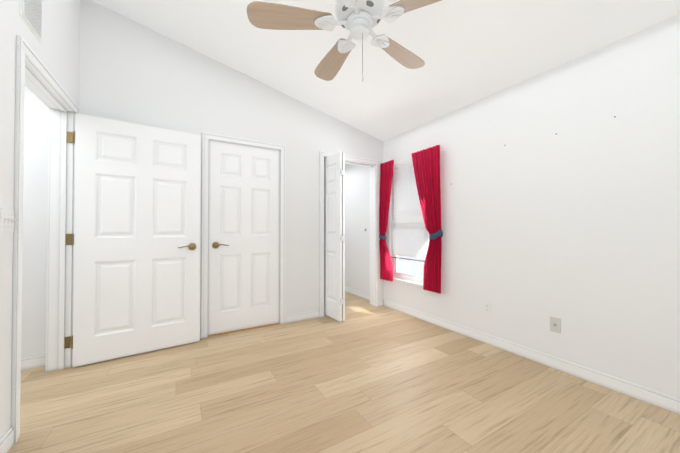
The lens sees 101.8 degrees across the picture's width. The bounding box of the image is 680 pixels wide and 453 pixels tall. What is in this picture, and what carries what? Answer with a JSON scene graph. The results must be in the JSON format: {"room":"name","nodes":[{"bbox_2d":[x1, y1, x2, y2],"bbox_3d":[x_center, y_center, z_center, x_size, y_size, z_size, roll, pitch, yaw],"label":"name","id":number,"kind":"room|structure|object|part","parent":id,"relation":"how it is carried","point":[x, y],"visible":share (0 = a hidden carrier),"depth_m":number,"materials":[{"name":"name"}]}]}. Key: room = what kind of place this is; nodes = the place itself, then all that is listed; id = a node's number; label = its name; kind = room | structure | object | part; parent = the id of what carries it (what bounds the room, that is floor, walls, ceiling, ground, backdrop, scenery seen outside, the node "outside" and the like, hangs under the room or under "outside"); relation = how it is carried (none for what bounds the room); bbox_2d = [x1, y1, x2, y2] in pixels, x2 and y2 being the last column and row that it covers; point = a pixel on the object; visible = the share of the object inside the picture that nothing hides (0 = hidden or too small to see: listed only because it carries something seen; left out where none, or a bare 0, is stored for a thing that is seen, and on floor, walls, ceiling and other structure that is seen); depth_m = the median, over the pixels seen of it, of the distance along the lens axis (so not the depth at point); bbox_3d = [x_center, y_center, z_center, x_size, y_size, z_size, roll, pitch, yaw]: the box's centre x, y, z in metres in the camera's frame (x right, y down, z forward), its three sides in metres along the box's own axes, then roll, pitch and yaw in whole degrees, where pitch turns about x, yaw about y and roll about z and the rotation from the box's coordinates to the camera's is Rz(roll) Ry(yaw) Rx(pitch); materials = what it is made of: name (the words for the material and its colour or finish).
{"room":"empty bedroom","nodes":[
{"label":"empty bedroom","id":0,"kind":"room"},
{"bbox_2d":[0,0,79,438],"bbox_3d":[-1.289,-0.494,0.632,0.130,3.200,3.910,0,-1,-31],"label":"wall","id":1,"kind":"structure","parent":0,"point":[56,50],"depth_m":1.41,"materials":[{"name":"white paint"}]},
{"bbox_2d":[0,427,13,452],"bbox_3d":[-0.997,1.056,0.259,0.014,0.092,2.682,0,-1,-31],"label":"baseboard","id":2,"kind":"structure","parent":1,"relation":"attached to","point":[7,441],"depth_m":1.36,"materials":[{"name":"paint"}]},
{"bbox_2d":[0,208,14,231],"bbox_3d":[-1.643,-0.029,1.370,0.016,0.116,0.116,0,-1,-31],"label":"switch plate","id":3,"kind":"object","parent":1,"relation":"attached to","point":[7,219],"visible":1,"depth_m":1.36,"materials":[{"name":"white plastic"}]},
{"bbox_2d":[20,0,42,42],"bbox_3d":[-1.760,-1.257,1.583,0.014,0.270,0.260,0,-1,-31],"label":"air vent","id":4,"kind":"object","parent":1,"relation":"in","point":[31,15],"visible":1,"depth_m":1.59,"materials":[{"name":"white metal"}]},
{"bbox_2d":[11,35,79,443],"bbox_3d":[-1.992,0.064,1.817,0.172,2.111,0.989,0,-1,-31],"label":"door frame","id":5,"kind":"structure","parent":1,"relation":"attached to","point":[36,77],"depth_m":2.16,"materials":[{"name":"paint"}]},
{"bbox_2d":[64,131,72,348],"bbox_3d":[-2.170,0.104,2.210,0.035,1.730,0.003,0,-1,-31],"label":"hinge leaves","id":6,"kind":"object","parent":5,"relation":"attached to","point":[68,242],"visible":1,"depth_m":2.21,"materials":[{"name":"gold metal"}]},
{"bbox_2d":[71,113,200,366],"bbox_3d":[-1.758,0.107,2.466,0.921,2.020,0.106,0,-1,-31],"label":"hall door","id":7,"kind":"structure","parent":1,"relation":"in","point":[137,225],"depth_m":2.42,"materials":[{"name":"paint"}]},
{"bbox_2d":[21,0,383,357],"bbox_3d":[-1.475,-0.616,2.869,4.820,3.498,0.130,0,-1,-31],"label":"wall","id":8,"kind":"structure","parent":0,"point":[131,71],"depth_m":2.73,"materials":[{"name":"white paint"}]},
{"bbox_2d":[21,354,45,369],"bbox_3d":[-2.856,1.077,1.951,1.210,0.092,0.014,0,-1,-31],"label":"baseboard","id":9,"kind":"structure","parent":8,"relation":"attached to","point":[34,361],"depth_m":2.19,"materials":[{"name":"paint"}]},
{"bbox_2d":[201,132,285,338],"bbox_3d":[-1.059,0.087,3.093,0.886,2.096,0.151,0,-1,-31],"label":"door frame","id":10,"kind":"structure","parent":8,"relation":"attached to","point":[206,137],"depth_m":2.93,"materials":[{"name":"paint"}]},
{"bbox_2d":[208,140,279,334],"bbox_3d":[-1.029,0.113,3.041,0.756,2.020,0.098,0,-1,-31],"label":"closet door","id":11,"kind":"structure","parent":8,"relation":"in","point":[243,231],"depth_m":3.04,"materials":[{"name":"paint"}]},
{"bbox_2d":[286,310,319,322],"bbox_3d":[-0.451,1.094,3.368,0.452,0.092,0.014,0,-1,-31],"label":"baseboard","id":12,"kind":"structure","parent":8,"relation":"attached to","point":[316,313],"depth_m":3.36,"materials":[{"name":"paint"}]},
{"bbox_2d":[324,151,344,321],"bbox_3d":[-0.079,0.119,3.443,0.096,2.020,0.415,0,-1,-31],"label":"bifold door","id":13,"kind":"structure","parent":8,"relation":"in","point":[334,236],"depth_m":3.37,"materials":[{"name":"paint"}]},
{"bbox_2d":[319,151,379,316],"bbox_3d":[0.117,0.095,3.798,0.949,2.096,0.172,0,-1,-31],"label":"door frame","id":14,"kind":"structure","parent":8,"relation":"attached to","point":[374,167],"depth_m":3.95,"materials":[{"name":"paint"}]},
{"bbox_2d":[7,292,679,452],"bbox_3d":[-0.990,1.175,2.152,5.550,0.100,6.860,0,-1,-31],"label":"floor","id":15,"kind":"structure","parent":0,"point":[365,376],"depth_m":1.78,"materials":[{"name":"brown wood"}]},
{"bbox_2d":[208,323,279,336],"bbox_3d":[-1.048,1.131,3.061,0.754,0.010,0.087,0,-1,-31],"label":"threshold","id":16,"kind":"object","parent":15,"relation":"on","point":[243,329],"visible":0.5,"depth_m":3.02,"materials":[{"name":"brown wood"}]},
{"bbox_2d":[92,0,679,141],"bbox_3d":[-0.990,-1.885,2.189,5.650,1.449,6.960,0,-1,-31],"label":"ceiling","id":17,"kind":"structure","parent":0,"point":[468,52],"depth_m":2.37,"materials":[{"name":"white paint"}]},
{"bbox_2d":[247,0,441,81],"bbox_3d":[0.117,-1.256,1.726,1.272,0.780,1.254,0,-1,-31],"label":"ceiling fan","id":18,"kind":"object","parent":17,"relation":"hanging from","point":[359,20],"visible":1,"depth_m":1.65,"materials":[{"name":"brown wood"}]},
{"bbox_3d":[-0.292,-1.235,1.639,0.500,0.038,0.162,0,-1,-7],"label":"blade","id":19,"kind":"part","parent":18,"relation":"part of","materials":[{"name":"brown wood"}]},
{"bbox_3d":[-0.052,-1.230,2.064,0.162,0.038,0.500,0,-1,-25],"label":"blade","id":20,"kind":"part","parent":18,"relation":"part of","materials":[{"name":"brown wood"}]},
{"bbox_3d":[0.119,-1.256,1.704,0.522,0.780,0.515,0,-1,-31],"label":"motor","id":21,"kind":"part","parent":18,"relation":"part of","materials":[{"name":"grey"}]},
{"bbox_3d":[0.426,-1.231,1.967,0.500,0.038,0.162,1,-1,-43],"label":"blade","id":22,"kind":"part","parent":18,"relation":"part of","materials":[{"name":"brown wood"}]},
{"bbox_3d":[0.481,-1.237,1.482,0.500,0.038,0.162,0,-1,29],"label":"blade","id":23,"kind":"part","parent":18,"relation":"part of","materials":[{"name":"brown wood"}]},
{"bbox_2d":[345,15,679,398],"bbox_3d":[1.086,-0.080,3.391,0.130,2.440,6.260,0,-1,-31],"label":"wall","id":24,"kind":"structure","parent":0,"point":[573,224],"depth_m":2.12,"materials":[{"name":"white paint"}]},
{"bbox_2d":[345,286,369,300],"bbox_3d":[0.032,1.114,5.025,0.014,0.092,2.090,0,-1,-31],"label":"baseboard","id":25,"kind":"structure","parent":24,"relation":"attached to","point":[352,291],"depth_m":4.57,"materials":[{"name":"paint"}]},
{"bbox_2d":[379,145,444,293],"bbox_3d":[0.930,-0.081,3.544,0.240,1.655,1.139,0,-1,-31],"label":"window","id":26,"kind":"structure","parent":24,"relation":"in","point":[415,192],"depth_m":3.55,"materials":[{"name":"red fabric"}]},
{"bbox_2d":[379,160,393,281],"bbox_3d":[0.644,-0.077,3.857,0.047,1.655,0.285,0,-1,-31],"label":"curtain","id":27,"kind":"object","parent":26,"relation":"hanging from","point":[386,169],"depth_m":3.88,"materials":[{"name":"red fabric"}]},
{"bbox_2d":[411,145,441,293],"bbox_3d":[1.006,-0.084,3.242,0.046,1.655,0.435,0,-1,-31],"label":"curtain","id":28,"kind":"object","parent":26,"relation":"hanging from","point":[426,162],"depth_m":3.17,"materials":[{"name":"red fabric"}]},
{"bbox_2d":[483,301,490,314],"bbox_3d":[1.422,0.786,2.673,0.009,0.116,0.072,0,-1,-31],"label":"duplex electrical outlet","id":29,"kind":"object","parent":24,"relation":"attached to","point":[486,307],"visible":1,"depth_m":2.67,"materials":[{"name":"white plastic"}]},
{"bbox_2d":[380,299,679,414],"bbox_3d":[1.577,1.082,2.378,0.040,0.092,3.780,0,-1,-31],"label":"baseboard","id":30,"kind":"structure","parent":24,"relation":"attached to","point":[652,396],"depth_m":2.15,"materials":[{"name":"paint"}]},
{"bbox_2d":[550,316,560,333],"bbox_3d":[1.704,0.780,2.189,0.016,0.116,0.072,0,-1,-31],"label":"outlet","id":31,"kind":"object","parent":24,"relation":"attached to","point":[555,324],"visible":1,"depth_m":2.19,"materials":[{"name":"grey plastic"}]},
{"label":"outside","id":32,"kind":"structure","parent":0,"visible":0},
{"bbox_2d":[398,242,426,276],"bbox_3d":[-0.069,1.238,-0.091,60.000,0.040,60.000,0,-1,-31],"label":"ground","id":33,"kind":"structure","parent":32,"point":[405,266],"depth_m":9.44,"materials":[{"name":"white"}]}
]}

